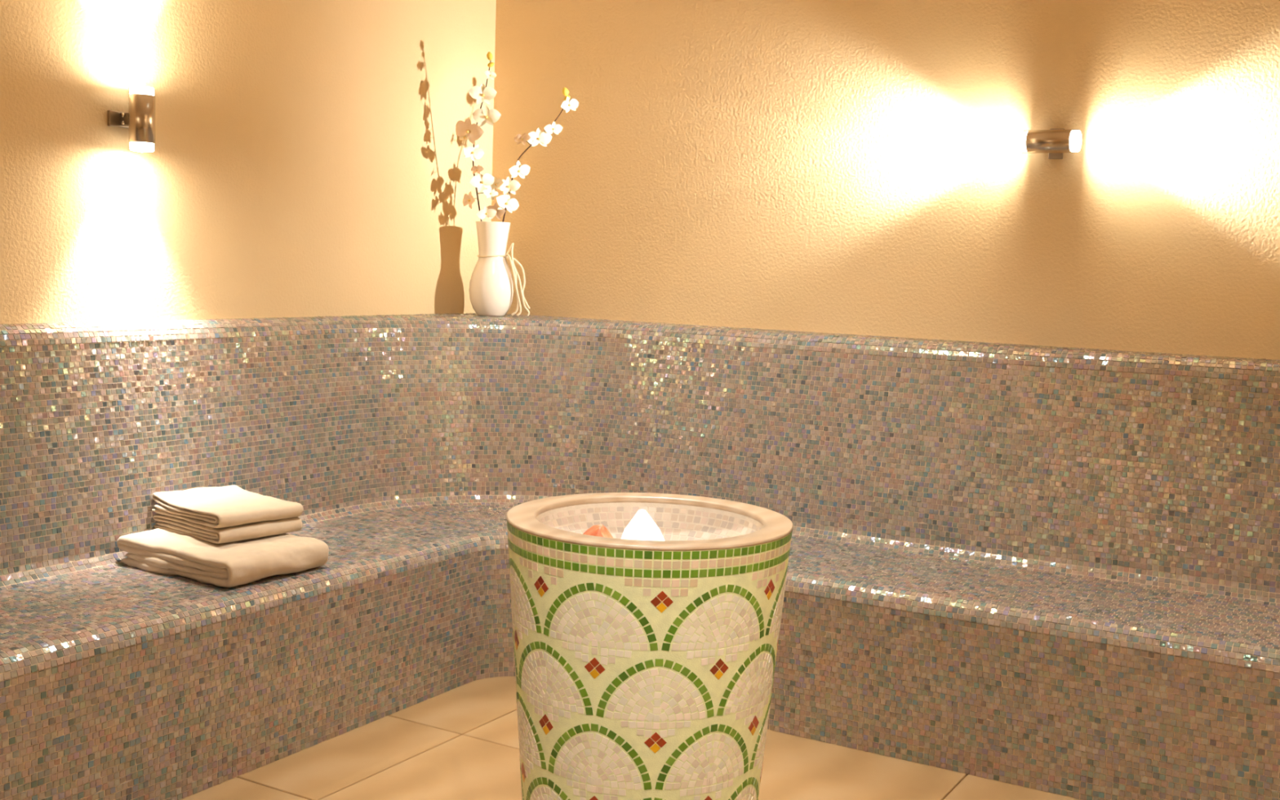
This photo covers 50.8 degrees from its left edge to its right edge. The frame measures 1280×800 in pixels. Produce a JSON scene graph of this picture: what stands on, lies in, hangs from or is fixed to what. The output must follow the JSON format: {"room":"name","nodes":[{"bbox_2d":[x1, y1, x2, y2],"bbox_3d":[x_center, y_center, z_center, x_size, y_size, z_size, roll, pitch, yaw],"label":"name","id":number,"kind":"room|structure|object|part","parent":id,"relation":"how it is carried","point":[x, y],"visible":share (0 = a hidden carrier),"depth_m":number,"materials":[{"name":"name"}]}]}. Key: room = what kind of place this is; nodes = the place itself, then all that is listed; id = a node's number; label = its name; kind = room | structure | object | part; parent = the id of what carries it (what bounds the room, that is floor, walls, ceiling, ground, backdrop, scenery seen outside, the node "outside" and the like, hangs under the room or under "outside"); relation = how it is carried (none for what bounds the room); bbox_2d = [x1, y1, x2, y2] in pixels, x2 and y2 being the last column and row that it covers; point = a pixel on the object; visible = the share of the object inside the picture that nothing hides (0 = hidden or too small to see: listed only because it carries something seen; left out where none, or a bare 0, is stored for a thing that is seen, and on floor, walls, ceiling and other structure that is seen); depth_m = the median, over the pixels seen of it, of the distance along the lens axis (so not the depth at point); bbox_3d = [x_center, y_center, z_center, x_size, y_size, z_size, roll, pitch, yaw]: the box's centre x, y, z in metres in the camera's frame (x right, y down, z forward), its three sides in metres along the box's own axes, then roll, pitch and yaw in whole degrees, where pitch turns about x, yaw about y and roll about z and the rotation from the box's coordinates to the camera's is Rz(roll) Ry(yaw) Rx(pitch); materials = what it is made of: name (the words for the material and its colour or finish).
{"room":"spa","nodes":[
{"label":"spa","id":0,"kind":"room"},
{"bbox_2d":[0,0,496,324],"bbox_3d":[-2.033,-0.340,2.844,0.150,2.550,5.500,5,7,30],"label":"wall","id":1,"kind":"structure","parent":0,"point":[308,159],"depth_m":4.06,"materials":[{"name":"paint"}]},
{"bbox_2d":[107,85,155,151],"bbox_3d":[-1.365,-0.760,3.653,0.118,0.176,0.090,5,7,30],"label":"wall sconce","id":2,"kind":"object","parent":1,"relation":"attached to","point":[140,120],"visible":1,"depth_m":3.62,"materials":[{"name":"silver metal"}]},
{"bbox_3d":[-1.412,-0.764,3.680,0.011,0.042,0.090,5,7,30],"label":"wall plate","id":3,"kind":"part","parent":2,"relation":"part of","materials":[{"name":"silver metal"}]},
{"bbox_3d":[-1.388,-0.762,3.666,0.045,0.034,0.028,5,7,30],"label":"arm","id":4,"kind":"part","parent":2,"relation":"part of","materials":[{"name":"silver metal"}]},
{"bbox_3d":[-1.341,-0.831,3.633,0.062,0.022,0.062,5,7,30],"label":"glass","id":5,"kind":"part","parent":2,"relation":"part of","materials":[{"name":"white glass"}]},
{"bbox_3d":[-1.347,-0.685,3.648,0.062,0.022,0.062,5,7,30],"label":"glass","id":6,"kind":"part","parent":2,"relation":"part of","materials":[{"name":"white glass"}]},
{"bbox_2d":[180,676,1080,799],"bbox_3d":[-0.017,1.172,1.864,4.850,0.120,5.650,5,7,30],"label":"floor","id":7,"kind":"structure","parent":0,"point":[460,743],"depth_m":3.46,"materials":[{"name":"tile"}]},
{"bbox_2d":[0,312,1279,799],"bbox_3d":[0.003,0.573,1.805,4.545,1.084,5.345,5,7,30],"label":"bench","id":8,"kind":"object","parent":7,"relation":"on","point":[1050,569],"visible":0.81,"depth_m":3.73,"materials":[{"name":"tile"}]},
{"bbox_2d":[116,528,328,587],"bbox_3d":[-1.105,0.401,3.590,0.457,0.089,0.354,6,7,32],"label":"bath towel","id":9,"kind":"object","parent":8,"relation":"on","point":[158,550],"visible":0.88,"depth_m":3.48,"materials":[{"name":"beige fabric"}]},
{"bbox_2d":[152,513,302,543],"bbox_3d":[-1.125,0.335,3.686,0.322,0.043,0.268,7,7,38],"label":"hand towel","id":10,"kind":"object","parent":9,"relation":"on","point":[264,528],"visible":0.62,"depth_m":3.58,"materials":[{"name":"beige fabric"}]},
{"bbox_2d":[151,484,303,528],"bbox_3d":[-1.126,0.287,3.680,0.326,0.057,0.269,7,7,39],"label":"hand towel","id":11,"kind":"object","parent":10,"relation":"on","point":[216,507],"visible":1,"depth_m":3.63,"materials":[{"name":"beige fabric"}]},
{"bbox_2d":[469,221,530,315],"bbox_3d":[-0.514,-0.473,4.872,0.213,0.337,0.162,5,7,30],"label":"vase","id":12,"kind":"object","parent":8,"relation":"on","point":[491,291],"visible":1,"depth_m":4.83,"materials":[{"name":"white ceramic"}]},
{"bbox_2d":[455,51,501,221],"bbox_3d":[-0.567,-0.784,4.750,0.160,0.848,0.192,0,6,-16],"label":"branch","id":13,"kind":"object","parent":12,"relation":"in","point":[465,131],"visible":0.95,"depth_m":4.73,"materials":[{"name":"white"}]},
{"bbox_3d":[-0.560,-0.771,4.773,0.079,0.820,0.175,2,6,4],"label":"stem","id":14,"kind":"part","parent":13,"relation":"part of","materials":[{"name":"white plant"}]},
{"bbox_3d":[-0.534,-0.520,4.880,0.106,0.012,0.106,5,7,30],"label":"cord","id":15,"kind":"part","parent":12,"relation":"part of","materials":[{"name":"white fabric"}]},
{"bbox_2d":[486,87,578,222],"bbox_3d":[-0.392,-0.739,4.822,0.323,0.758,0.072,2,6,1],"label":"branch","id":16,"kind":"object","parent":12,"relation":"in","point":[508,186],"visible":0.96,"depth_m":4.81,"materials":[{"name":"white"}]},
{"bbox_3d":[-0.405,-0.727,4.849,0.263,0.726,0.016,2,6,3],"label":"stem","id":17,"kind":"part","parent":16,"relation":"part of","materials":[{"name":"white plant"}]},
{"bbox_2d":[506,492,793,799],"bbox_3d":[0.003,0.628,2.460,0.512,0.842,0.512,2,6,-3],"label":"pedestal bowl","id":18,"kind":"object","parent":7,"relation":"on","point":[645,669],"visible":0.99,"depth_m":2.24,"materials":[{"name":"tile"}]},
{"bbox_2d":[583,524,613,537],"bbox_3d":[-0.075,0.269,2.430,0.070,0.090,0.063,5,7,30],"label":"rock","id":19,"kind":"object","parent":18,"relation":"in","point":[600,530],"visible":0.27,"depth_m":2.42,"materials":[{"name":"orange stone"}]},
{"bbox_2d":[621,509,664,541],"bbox_3d":[0.008,0.262,2.424,0.089,0.131,0.088,5,7,30],"label":"crystal","id":20,"kind":"object","parent":18,"relation":"in","point":[642,526],"visible":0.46,"depth_m":2.40,"materials":[{"name":"white"}]},
{"bbox_2d":[535,502,764,541],"bbox_3d":[0.015,0.274,2.424,0.416,0.110,0.416,5,7,30],"label":"bowl","id":21,"kind":"object","parent":18,"relation":"on","point":[676,521],"depth_m":2.58,"materials":[{"name":"tile"}]},
{"bbox_2d":[491,0,1279,359],"bbox_3d":[1.423,-0.347,4.092,4.850,2.550,0.150,5,7,30],"label":"wall","id":22,"kind":"structure","parent":0,"point":[837,166],"depth_m":4.31,"materials":[{"name":"paint"}]},
{"bbox_2d":[1018,128,1081,159],"bbox_3d":[1.227,-0.767,4.016,0.176,0.090,0.118,5,7,30],"label":"wall sconce","id":23,"kind":"object","parent":22,"relation":"attached to","point":[1053,142],"visible":1,"depth_m":3.97,"materials":[{"name":"silver metal"}]},
{"bbox_3d":[1.151,-0.772,4.032,0.022,0.062,0.062,5,7,30],"label":"glass","id":24,"kind":"part","parent":23,"relation":"part of","materials":[{"name":"white glass"}]},
{"bbox_3d":[1.254,-0.771,4.062,0.042,0.090,0.011,5,7,30],"label":"wall plate","id":25,"kind":"part","parent":23,"relation":"part of","materials":[{"name":"silver metal"}]},
{"bbox_3d":[1.278,-0.760,3.958,0.022,0.062,0.062,5,7,30],"label":"glass","id":26,"kind":"part","parent":23,"relation":"part of","materials":[{"name":"white glass"}]}
]}

